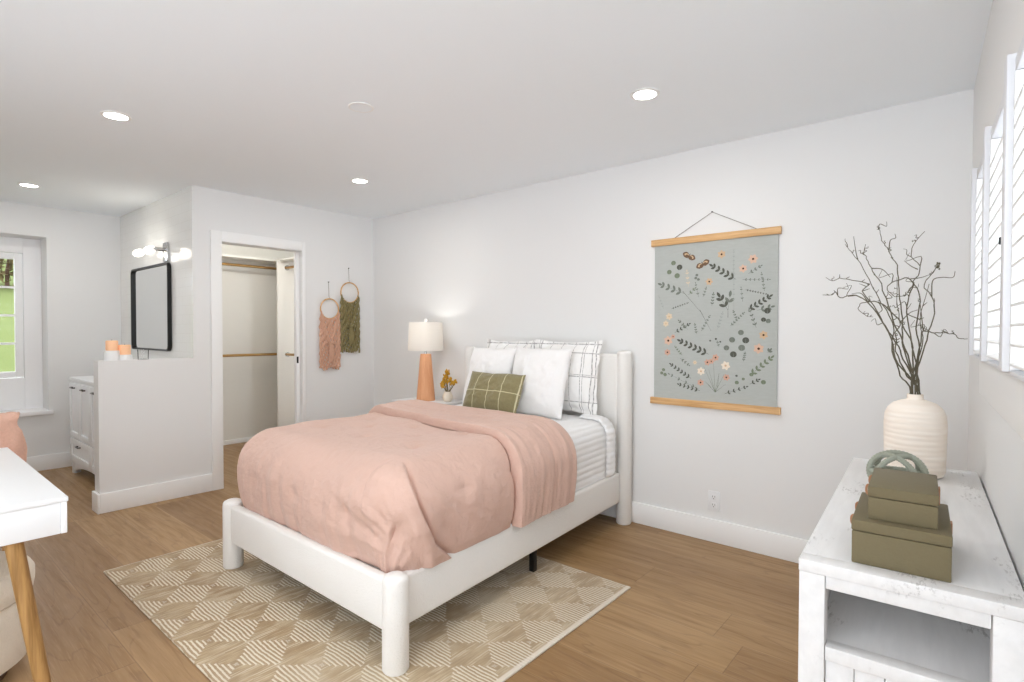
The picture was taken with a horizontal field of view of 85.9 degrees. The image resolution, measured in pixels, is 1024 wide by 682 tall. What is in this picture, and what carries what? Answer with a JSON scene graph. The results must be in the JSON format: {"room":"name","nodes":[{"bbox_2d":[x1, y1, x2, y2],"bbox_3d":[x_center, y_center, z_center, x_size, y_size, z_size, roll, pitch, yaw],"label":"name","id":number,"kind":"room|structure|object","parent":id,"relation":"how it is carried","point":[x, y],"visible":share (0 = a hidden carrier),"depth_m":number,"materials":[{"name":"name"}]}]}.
{"room":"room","nodes":[
{"label":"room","id":0,"kind":"room"},
{"bbox_2d":[0,201,120,456],"bbox_3d":[-5.170,-0.010,4.371,0.340,2.440,3.385,1,1,40],"label":"wall","id":1,"kind":"structure","parent":0,"point":[81,270],"depth_m":5.23,"materials":[{"name":"white paint"}]},
{"bbox_2d":[0,236,42,410],"bbox_3d":[-4.850,-0.155,4.939,0.090,1.610,0.950,1,1,40],"label":"window","id":2,"kind":"structure","parent":1,"relation":"in","point":[25,391],"depth_m":5.18,"materials":[{"name":"white paint"}]},
{"bbox_2d":[0,407,53,416],"bbox_3d":[-4.705,0.664,4.830,0.295,0.036,1.010,1,1,40],"label":"window sill","id":3,"kind":"structure","parent":1,"relation":"attached to","point":[32,411],"depth_m":5.06,"materials":[{"name":"white paint"}]},
{"bbox_2d":[26,452,71,470],"bbox_3d":[-5.037,1.142,4.277,0.016,0.140,3.385,1,1,40],"label":"baseboard","id":4,"kind":"structure","parent":1,"relation":"attached to","point":[57,460],"depth_m":5.13,"materials":[{"name":"white paint"}]},
{"bbox_2d":[93,186,373,493],"bbox_3d":[-2.177,-0.013,4.841,0.120,2.440,2.437,1,1,40],"label":"wall","id":5,"kind":"structure","parent":0,"point":[335,242],"depth_m":4.43,"materials":[{"name":"white paint"}]},
{"bbox_2d":[104,350,119,360],"bbox_3d":[-2.902,0.105,3.988,0.096,0.072,0.096,1,1,40],"label":"candle holder","id":6,"kind":"object","parent":5,"relation":"on","point":[108,355],"visible":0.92,"depth_m":3.95,"materials":[{"name":"white ceramic"}]},
{"bbox_2d":[105,340,117,350],"bbox_3d":[-2.902,0.029,3.986,0.076,0.080,0.076,1,1,40],"label":"candle","id":7,"kind":"object","parent":6,"relation":"on","point":[112,345],"visible":1,"depth_m":3.96,"materials":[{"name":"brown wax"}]},
{"bbox_2d":[120,354,132,359],"bbox_3d":[-2.852,0.120,4.048,0.096,0.040,0.096,1,1,40],"label":"candle holder","id":8,"kind":"object","parent":5,"relation":"on","point":[122,357],"visible":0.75,"depth_m":4.02,"materials":[{"name":"white ceramic"}]},
{"bbox_2d":[118,344,130,354],"bbox_3d":[-2.852,0.060,4.046,0.076,0.080,0.076,1,1,40],"label":"candle","id":9,"kind":"object","parent":8,"relation":"on","point":[124,349],"visible":0.96,"depth_m":4.02,"materials":[{"name":"brown wax"}]},
{"bbox_2d":[137,349,148,359],"bbox_3d":[-2.776,0.101,4.136,0.072,0.075,0.072,1,1,40],"label":"glass tumbler","id":10,"kind":"object","parent":5,"relation":"on","point":[137,349],"visible":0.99,"depth_m":4.12,"materials":[{"name":"clear glass"}]},
{"bbox_2d":[92,473,212,513],"bbox_3d":[-2.730,1.148,4.213,0.152,0.140,0.765,1,1,40],"label":"baseboard","id":11,"kind":"structure","parent":5,"relation":"attached to","point":[102,503],"depth_m":4.12,"materials":[{"name":"white paint"}]},
{"bbox_2d":[210,230,305,490],"bbox_3d":[-2.165,0.154,4.750,0.020,2.110,0.815,1,1,40],"label":"trim","id":12,"kind":"structure","parent":5,"relation":"attached to","point":[217,237],"depth_m":4.48,"materials":[{"name":"white paint"}]},
{"bbox_2d":[294,252,299,423],"bbox_3d":[-1.984,0.191,5.072,0.047,2.017,0.029,1,1,40],"label":"door","id":13,"kind":"structure","parent":5,"relation":"in","point":[296,254],"depth_m":5.05,"materials":[{"name":"white paint"}]},
{"bbox_2d":[319,282,340,369],"bbox_3d":[-1.726,-0.144,5.223,0.070,0.845,0.234,1,1,40],"label":"macrame hanging","id":14,"kind":"object","parent":5,"relation":"hanging from","point":[331,346],"visible":1,"depth_m":5.21,"materials":[{"name":"pink fabric"}]},
{"bbox_2d":[339,268,359,352],"bbox_3d":[-1.584,-0.300,5.388,0.070,0.839,0.234,1,1,40],"label":"macrame hanging","id":15,"kind":"object","parent":5,"relation":"hanging from","point":[347,312],"visible":1,"depth_m":5.38,"materials":[{"name":"green fabric"}]},
{"bbox_2d":[222,244,293,440],"bbox_3d":[-2.576,-0.033,5.856,1.800,2.440,1.995,1,1,40],"label":"wall","id":16,"kind":"structure","parent":0,"point":[249,295],"depth_m":6.43,"materials":[{"name":"white paint"}]},
{"bbox_2d":[223,437,251,444],"bbox_3d":[-3.177,1.153,6.319,0.016,0.050,1.895,1,1,40],"label":"baseboard","id":17,"kind":"structure","parent":16,"relation":"attached to","point":[240,440],"depth_m":6.32,"materials":[{"name":"white paint"}]},
{"bbox_2d":[222,262,275,269],"bbox_3d":[-3.049,-0.849,6.177,0.060,0.060,1.876,1,1,40],"label":"clothes rod","id":18,"kind":"object","parent":16,"relation":"attached to","point":[226,264],"visible":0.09,"depth_m":6.24,"materials":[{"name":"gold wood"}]},
{"bbox_2d":[223,353,276,356],"bbox_3d":[-3.051,0.160,6.196,0.060,0.060,1.876,1,1,40],"label":"clothes rod","id":19,"kind":"object","parent":16,"relation":"attached to","point":[255,354],"visible":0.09,"depth_m":6.25,"materials":[{"name":"gold metal"}]},
{"bbox_2d":[222,254,294,426],"bbox_3d":[-2.555,0.078,5.774,1.640,2.022,1.885,1,1,40],"label":"closet shelf","id":20,"kind":"object","parent":16,"relation":"attached to","point":[285,278],"visible":0.29,"depth_m":6.39,"materials":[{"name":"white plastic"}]},
{"bbox_2d":[284,265,293,269],"bbox_3d":[-2.132,-0.844,5.987,1.284,0.060,0.060,1,1,40],"label":"clothes rod","id":21,"kind":"object","parent":20,"relation":"attached to","point":[286,267],"visible":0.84,"depth_m":6.36,"materials":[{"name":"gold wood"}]},
{"bbox_2d":[285,352,293,356],"bbox_3d":[-2.134,0.166,6.005,1.284,0.060,0.060,1,1,40],"label":"clothes rod","id":22,"kind":"object","parent":20,"relation":"attached to","point":[287,354],"visible":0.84,"depth_m":6.38,"materials":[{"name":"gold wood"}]},
{"bbox_2d":[0,442,798,681],"bbox_3d":[-1.619,1.285,2.835,7.900,0.080,5.600,1,1,40],"label":"floor","id":23,"kind":"structure","parent":0,"point":[693,609],"depth_m":2.63,"materials":[{"name":"brown wood"}]},
{"bbox_2d":[0,551,34,681],"bbox_3d":[-2.086,1.049,1.962,0.584,0.421,0.584,1,1,40],"label":"pouf","id":24,"kind":"object","parent":23,"relation":"on","point":[12,645],"visible":0.45,"depth_m":1.98,"materials":[{"name":"beige fabric"}]},
{"bbox_2d":[0,447,67,681],"bbox_3d":[-2.263,0.885,1.718,1.188,0.762,1.174,1,1,40],"label":"desk","id":25,"kind":"object","parent":23,"relation":"on","point":[32,507],"visible":0.98,"depth_m":1.73,"materials":[{"name":"white paint"}]},
{"bbox_2d":[69,376,94,473],"bbox_3d":[-3.344,0.769,4.718,1.444,0.874,0.508,1,1,40],"label":"vanity cabinet","id":26,"kind":"object","parent":23,"relation":"on","point":[81,388],"visible":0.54,"depth_m":4.73,"materials":[{"name":"white paint"}]},
{"bbox_2d":[69,376,93,385],"bbox_3d":[-3.333,0.347,4.722,1.444,0.030,0.477,1,1,40],"label":"countertop","id":27,"kind":"structure","parent":26,"relation":"on","point":[89,380],"depth_m":4.82,"materials":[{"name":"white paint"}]},
{"bbox_2d":[104,539,630,681],"bbox_3d":[-0.794,1.241,2.860,2.238,0.010,1.675,1,1,40],"label":"rug","id":28,"kind":"object","parent":23,"relation":"on","point":[253,621],"visible":0.61,"depth_m":2.45,"materials":[{"name":"fabric"}]},
{"bbox_2d":[222,346,631,676],"bbox_3d":[-0.393,0.653,3.364,1.684,1.168,2.120,1,1,40],"label":"bed","id":29,"kind":"object","parent":28,"relation":"on","point":[390,601],"visible":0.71,"depth_m":2.58,"materials":[{"name":"white wood"}]},
{"bbox_2d":[273,520,380,570],"bbox_3d":[-0.407,0.770,3.343,1.454,0.384,1.865,1,1,40],"label":"mattress","id":30,"kind":"object","parent":29,"relation":"on","point":[273,520],"visible":0.02,"depth_m":2.28,"materials":[{"name":"white fabric"}]},
{"bbox_2d":[237,399,576,572],"bbox_3d":[-0.623,0.709,3.071,1.652,0.567,1.357,1,1,40],"label":"comforter","id":31,"kind":"object","parent":30,"relation":"on","point":[401,485],"visible":0.99,"depth_m":2.55,"materials":[{"name":"fabric"}]},
{"bbox_2d":[455,404,615,491],"bbox_3d":[-0.131,0.684,3.720,1.467,0.388,0.903,1,1,40],"label":"coverlet","id":32,"kind":"object","parent":30,"relation":"on","point":[593,436],"visible":0.33,"depth_m":3.45,"materials":[{"name":"white fabric"}]},
{"bbox_2d":[462,347,516,405],"bbox_3d":[-0.174,0.275,4.063,0.441,0.453,0.208,1,1,42],"label":"pillow","id":33,"kind":"object","parent":32,"relation":"on","point":[487,360],"visible":0.46,"depth_m":4.01,"materials":[{"name":"white fabric"}]},
{"bbox_2d":[463,371,525,412],"bbox_3d":[-0.132,0.354,3.789,0.482,0.266,0.177,1,1,37],"label":"lumbar cushion","id":34,"kind":"object","parent":32,"relation":"on","point":[501,392],"visible":0.96,"depth_m":3.71,"materials":[{"name":"green fabric"}]},
{"bbox_2d":[487,339,537,348],"bbox_3d":[-0.027,0.239,4.176,0.538,0.514,0.164,1,1,44],"label":"pillow sham","id":35,"kind":"object","parent":32,"relation":"on","point":[491,344],"visible":0.12,"depth_m":4.18,"materials":[{"name":"fabric"}]},
{"bbox_2d":[512,347,571,418],"bbox_3d":[0.175,0.276,3.764,0.470,0.461,0.210,1,1,39],"label":"pillow","id":36,"kind":"object","parent":32,"relation":"on","point":[545,370],"visible":0.86,"depth_m":3.67,"materials":[{"name":"white fabric"}]},
{"bbox_2d":[537,339,601,414],"bbox_3d":[0.378,0.244,3.837,0.538,0.510,0.166,1,1,34],"label":"pillow sham","id":37,"kind":"object","parent":32,"relation":"on","point":[581,385],"visible":0.51,"depth_m":3.71,"materials":[{"name":"fabric"}]},
{"bbox_2d":[391,397,462,404],"bbox_3d":[-0.717,0.862,4.742,0.540,0.700,0.434,1,1,40],"label":"nightstand","id":38,"kind":"object","parent":23,"relation":"on","point":[437,399],"visible":0.02,"depth_m":4.73,"materials":[{"name":"white paint"}]},
{"bbox_2d":[408,318,442,400],"bbox_3d":[-0.743,0.157,4.735,0.304,0.708,0.304,1,1,40],"label":"table lamp","id":39,"kind":"object","parent":38,"relation":"on","point":[425,336],"visible":0.96,"depth_m":4.65,"materials":[{"name":"white fabric"}]},
{"bbox_2d":[442,391,452,401],"bbox_3d":[-0.546,0.469,4.665,0.090,0.083,0.090,1,1,40],"label":"vase","id":40,"kind":"object","parent":38,"relation":"on","point":[447,396],"visible":1,"depth_m":4.63,"materials":[{"name":"beige ceramic"}]},
{"bbox_2d":[440,369,456,391],"bbox_3d":[-0.538,0.356,4.651,0.201,0.246,0.098,1,1,40],"label":"bunch","id":41,"kind":"object","parent":40,"relation":"in","point":[448,379],"visible":1,"depth_m":4.65,"materials":[{"name":"yellow plant"}]},
{"bbox_2d":[798,458,1023,681],"bbox_3d":[1.213,0.886,1.688,0.398,0.769,1.285,1,1,37],"label":"console table","id":42,"kind":"object","parent":23,"relation":"on","point":[858,622],"visible":0.77,"depth_m":1.26,"materials":[{"name":"white wood"}]},
{"bbox_2d":[866,450,928,477],"bbox_3d":[1.249,0.428,1.783,0.169,0.149,0.138,1,1,40],"label":"ornament","id":43,"kind":"object","parent":42,"relation":"on","point":[890,455],"visible":0.44,"depth_m":1.77,"materials":[{"name":"ceramic"}]},
{"bbox_2d":[850,492,952,582],"bbox_3d":[0.931,0.458,1.318,0.195,0.100,0.271,1,1,37],"label":"box","id":44,"kind":"object","parent":42,"relation":"on","point":[908,549],"visible":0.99,"depth_m":1.21,"materials":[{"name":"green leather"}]},
{"bbox_2d":[865,467,939,529],"bbox_3d":[0.933,0.370,1.315,0.143,0.076,0.219,1,1,37],"label":"box","id":45,"kind":"object","parent":44,"relation":"on","point":[895,496],"visible":1,"depth_m":1.24,"materials":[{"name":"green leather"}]},
{"bbox_2d":[827,590,989,681],"bbox_3d":[1.214,0.706,1.685,0.337,0.019,1.191,1,1,37],"label":"shelf","id":46,"kind":"object","parent":42,"relation":"attached to","point":[957,650],"depth_m":1.31,"materials":[{"name":"white wood"}]},
{"bbox_2d":[883,393,947,478],"bbox_3d":[1.498,0.346,2.045,0.193,0.298,0.193,1,1,40],"label":"vase","id":47,"kind":"object","parent":42,"relation":"on","point":[914,425],"visible":0.8,"depth_m":1.97,"materials":[{"name":"ceramic"}]},
{"bbox_2d":[827,275,918,394],"bbox_3d":[1.428,0.095,2.169,0.061,0.737,0.354,-1,1,-31],"label":"branch","id":48,"kind":"object","parent":47,"relation":"in","point":[839,275],"visible":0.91,"depth_m":2.16,"materials":[{"name":"brown wood"}]},
{"bbox_2d":[827,283,920,394],"bbox_3d":[1.373,0.121,2.090,0.341,0.687,0.054,1,1,31],"label":"branch","id":49,"kind":"object","parent":47,"relation":"in","point":[846,283],"visible":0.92,"depth_m":2.08,"materials":[{"name":"brown wood"}]},
{"bbox_2d":[845,236,910,389],"bbox_3d":[1.424,0.023,2.145,0.035,0.881,0.236,-1,1,-35],"label":"branch","id":50,"kind":"object","parent":47,"relation":"in","point":[853,236],"visible":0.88,"depth_m":2.12,"materials":[{"name":"brown wood"}]},
{"bbox_2d":[858,297,913,377],"bbox_3d":[1.405,0.151,2.049,0.198,0.629,0.074,0,1,4],"label":"branch","id":51,"kind":"object","parent":47,"relation":"in","point":[867,297],"visible":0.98,"depth_m":2.02,"materials":[{"name":"brown wood"}]},
{"bbox_2d":[859,244,914,390],"bbox_3d":[1.414,0.051,2.050,0.214,0.828,0.061,0,1,5],"label":"branch","id":52,"kind":"object","parent":47,"relation":"in","point":[865,244],"visible":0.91,"depth_m":2.03,"materials":[{"name":"brown wood"}]},
{"bbox_2d":[877,222,913,393],"bbox_3d":[1.440,0.008,2.071,0.123,0.914,0.042,1,1,40],"label":"branch","id":53,"kind":"object","parent":47,"relation":"in","point":[878,227],"visible":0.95,"depth_m":2.06,"materials":[{"name":"brown wood"}]},
{"bbox_2d":[879,271,927,393],"bbox_3d":[1.477,0.094,2.088,0.156,0.741,0.121,1,1,40],"label":"branch","id":54,"kind":"object","parent":47,"relation":"in","point":[881,271],"visible":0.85,"depth_m":2.08,"materials":[{"name":"brown wood"}]},
{"bbox_2d":[893,287,918,393],"bbox_3d":[1.476,0.114,2.045,0.110,0.702,0.045,0,1,11],"label":"branch","id":55,"kind":"object","parent":47,"relation":"in","point":[895,333],"visible":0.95,"depth_m":2.06,"materials":[{"name":"brown wood"}]},
{"bbox_2d":[896,231,924,385],"bbox_3d":[1.506,0.027,2.073,0.097,0.877,0.052,1,1,40],"label":"branch","id":56,"kind":"object","parent":47,"relation":"in","point":[913,284],"visible":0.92,"depth_m":2.08,"materials":[{"name":"brown wood"}]},
{"bbox_2d":[907,285,928,393],"bbox_3d":[1.522,0.124,2.073,0.069,0.682,0.124,1,1,40],"label":"branch","id":57,"kind":"object","parent":47,"relation":"in","point":[928,285],"visible":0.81,"depth_m":2.08,"materials":[{"name":"brown wood"}]},
{"bbox_2d":[909,262,954,393],"bbox_3d":[1.503,0.092,1.995,0.038,0.749,0.155,0,1,-28],"label":"branch","id":58,"kind":"object","parent":47,"relation":"in","point":[939,263],"visible":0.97,"depth_m":1.98,"materials":[{"name":"brown wood"}]},
{"bbox_2d":[915,297,963,394],"bbox_3d":[1.561,0.151,2.004,0.149,0.630,0.042,1,1,27],"label":"branch","id":59,"kind":"object","parent":47,"relation":"in","point":[923,330],"visible":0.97,"depth_m":2.03,"materials":[{"name":"brown wood"}]},
{"bbox_3d":[-2.718,0.844,2.606,0.494,0.805,0.480,1,1,40],"label":"desk chair","id":60,"kind":"object","parent":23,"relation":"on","visible":0},
{"bbox_2d":[0,412,26,461],"bbox_3d":[-2.879,0.604,2.754,0.204,0.446,0.687,1,1,40],"label":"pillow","id":61,"kind":"object","parent":60,"relation":"on","point":[12,437],"visible":0.52,"depth_m":2.93,"materials":[{"name":"pink fabric"}]},
{"bbox_2d":[0,0,992,218],"bbox_3d":[-1.614,-1.244,2.788,7.900,0.100,5.600,1,1,40],"label":"ceiling","id":62,"kind":"structure","parent":0,"point":[469,98],"depth_m":2.54,"materials":[{"name":"white paint"}]},
{"bbox_2d":[17,183,40,187],"bbox_3d":[-3.798,-1.224,4.322,0.140,0.006,0.140,1,1,40],"label":"recessed light","id":63,"kind":"object","parent":62,"relation":"in","point":[20,184],"visible":1,"depth_m":4.32,"materials":[{"name":"white paint"}]},
{"bbox_2d":[20,184,37,186],"bbox_3d":[-3.798,-1.224,4.322,0.107,0.004,0.107,0,1,-9],"label":"diffuser","id":64,"kind":"object","parent":63,"relation":"attached to","point":[26,185],"depth_m":4.32,"materials":[{"name":"white plastic"}]},
{"bbox_2d":[100,110,131,120],"bbox_3d":[-2.104,-1.195,2.920,0.140,0.006,0.140,1,1,40],"label":"recessed light","id":65,"kind":"object","parent":62,"relation":"in","point":[114,115],"visible":1,"depth_m":2.91,"materials":[{"name":"white paint"}]},
{"bbox_2d":[104,113,127,119],"bbox_3d":[-2.104,-1.195,2.920,0.107,0.004,0.107,1,1,45],"label":"diffuser","id":66,"kind":"object","parent":65,"relation":"attached to","point":[114,116],"depth_m":2.92,"materials":[{"name":"white plastic"}]},
{"bbox_2d":[350,178,368,182],"bbox_3d":[-1.155,-1.216,4.175,0.140,0.006,0.140,1,1,40],"label":"recessed light","id":67,"kind":"object","parent":62,"relation":"in","point":[355,180],"visible":1,"depth_m":4.16,"materials":[{"name":"white paint"}]},
{"bbox_2d":[353,179,366,182],"bbox_3d":[-1.155,-1.216,4.175,0.107,0.004,0.107,1,1,36],"label":"diffuser","id":68,"kind":"object","parent":67,"relation":"attached to","point":[354,180],"depth_m":4.16,"materials":[{"name":"white plastic"}]},
{"bbox_2d":[348,102,373,112],"bbox_3d":[-0.770,-1.190,2.803,0.128,0.004,0.128,1,1,40],"label":"ceiling speaker","id":69,"kind":"object","parent":62,"relation":"attached to","point":[362,107],"visible":1,"depth_m":2.80,"materials":[{"name":"white paint"}]},
{"bbox_2d":[350,104,371,111],"bbox_3d":[-0.770,-1.191,2.803,0.109,0.003,0.109,0,1,0],"label":"grille","id":70,"kind":"object","parent":69,"relation":"attached to","point":[355,107],"depth_m":2.80,"materials":[{"name":"white paint"}]},
{"bbox_2d":[630,88,659,100],"bbox_3d":[0.639,-1.184,2.642,0.140,0.006,0.140,1,1,40],"label":"recessed light","id":71,"kind":"object","parent":62,"relation":"in","point":[643,94],"visible":1,"depth_m":2.64,"materials":[{"name":"white paint"}]},
{"bbox_2d":[634,90,655,99],"bbox_3d":[0.639,-1.185,2.642,0.107,0.004,0.107,1,1,36],"label":"diffuser","id":72,"kind":"object","parent":71,"relation":"attached to","point":[638,94],"depth_m":2.64,"materials":[{"name":"white plastic"}]},
{"bbox_2d":[373,89,973,539],"bbox_3d":[0.537,0.006,4.061,5.030,2.440,0.120,1,1,40],"label":"wall","id":73,"kind":"structure","parent":0,"point":[571,259],"depth_m":3.23,"materials":[{"name":"white paint"}]},
{"bbox_2d":[600,501,808,562],"bbox_3d":[0.453,1.157,4.062,4.929,0.140,0.016,1,1,40],"label":"baseboard","id":74,"kind":"structure","parent":73,"relation":"attached to","point":[789,548],"depth_m":3.36,"materials":[{"name":"white paint"}]},
{"bbox_2d":[708,490,719,511],"bbox_3d":[1.246,0.987,3.391,0.072,0.122,0.010,1,1,40],"label":"wall outlet","id":75,"kind":"object","parent":73,"relation":"attached to","point":[713,496],"visible":1,"depth_m":3.39,"materials":[{"name":"white paint"}]},
{"bbox_2d":[711,494,716,499],"bbox_3d":[1.244,0.962,3.389,0.034,0.032,0.002,1,1,40],"label":"socket","id":76,"kind":"object","parent":75,"relation":"attached to","point":[713,496],"depth_m":3.39,"materials":[{"name":"grey plastic"}]},
{"bbox_2d":[650,211,781,414],"bbox_3d":[1.227,-0.190,3.378,0.798,1.213,0.024,1,1,40],"label":"tapestry","id":77,"kind":"object","parent":73,"relation":"attached to","point":[716,324],"visible":1,"depth_m":3.35,"materials":[{"name":"grey fabric"}]},
{"bbox_2d":[967,0,1023,590],"bbox_3d":[0.977,0.066,0.876,0.160,2.440,4.630,1,1,37],"label":"wall","id":78,"kind":"structure","parent":0,"point":[995,449],"depth_m":1.68,"materials":[{"name":"white paint"}]},
{"bbox_2d":[973,178,982,353],"bbox_3d":[1.485,-0.251,1.711,0.047,0.600,0.429,1,1,37],"label":"shutter","id":79,"kind":"object","parent":78,"relation":"attached to","point":[978,223],"visible":0.22,"depth_m":1.88,"materials":[{"name":"white paint"}]},
{"bbox_2d":[986,135,1002,360],"bbox_3d":[1.188,-0.245,1.324,0.060,0.600,0.434,1,1,37],"label":"shutter","id":80,"kind":"object","parent":78,"relation":"attached to","point":[996,145],"visible":0.34,"depth_m":1.49,"materials":[{"name":"white paint"}]},
{"bbox_2d":[968,35,1023,380],"bbox_3d":[0.769,-0.250,0.741,0.079,0.652,2.945,1,1,37],"label":"frame","id":81,"kind":"object","parent":78,"relation":"attached to","point":[1003,124],"visible":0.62,"depth_m":1.15,"materials":[{"name":"white paint"}]},
{"bbox_2d":[979,360,1023,439],"bbox_3d":[0.624,0.144,0.548,0.012,0.136,3.620,1,1,37],"label":"trim","id":82,"kind":"structure","parent":78,"relation":"attached to","point":[1003,391],"depth_m":1.38,"materials":[{"name":"white paint"}]},
{"bbox_2d":[1009,69,1023,370],"bbox_3d":[0.904,-0.238,0.931,0.047,0.600,0.424,1,1,37],"label":"shutter","id":83,"kind":"object","parent":78,"relation":"attached to","point":[1016,359],"visible":1,"depth_m":1.10,"materials":[{"name":"white paint"}]},
{"bbox_3d":[-3.366,-0.021,5.147,2.090,2.440,0.108,1,1,40],"label":"wall","id":84,"kind":"structure","parent":0,"visible":0},
{"bbox_2d":[120,186,194,358],"bbox_3d":[-3.229,-0.447,4.945,1.869,1.579,0.012,1,1,40],"label":"tiled wall","id":85,"kind":"structure","parent":84,"relation":"attached to","point":[170,219],"depth_m":4.63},
{"bbox_2d":[130,262,171,350],"bbox_3d":[-3.252,-0.295,4.937,0.982,0.752,0.031,1,1,40],"label":"wall mirror","id":86,"kind":"object","parent":85,"relation":"attached to","point":[151,286],"visible":1,"depth_m":4.91,"materials":[{"name":"black metal"}]},
{"bbox_2d":[133,242,168,261],"bbox_3d":[-3.150,-0.759,4.780,0.545,0.160,0.128,1,1,40],"label":"vanity light","id":87,"kind":"object","parent":85,"relation":"attached to","point":[149,249],"visible":1,"depth_m":4.66,"materials":[{"name":"white glass"}]},
{"label":"outside","id":88,"kind":"structure","parent":0,"visible":0},
{"bbox_2d":[0,259,16,377],"bbox_3d":[-13.187,-1.501,14.458,23.650,5.315,13.050,1,1,40],"label":"lawn","id":89,"kind":"structure","parent":88,"point":[7,330],"depth_m":10.46,"materials":[{"name":"green plant"}]},
{"bbox_2d":[0,259,13,285],"bbox_3d":[-12.679,-2.040,13.701,1.670,1.736,1.549,1,1,40],"label":"shrub","id":90,"kind":"object","parent":89,"relation":"on","point":[10,262],"visible":0.16,"depth_m":13.74,"materials":[{"name":"green plant"}]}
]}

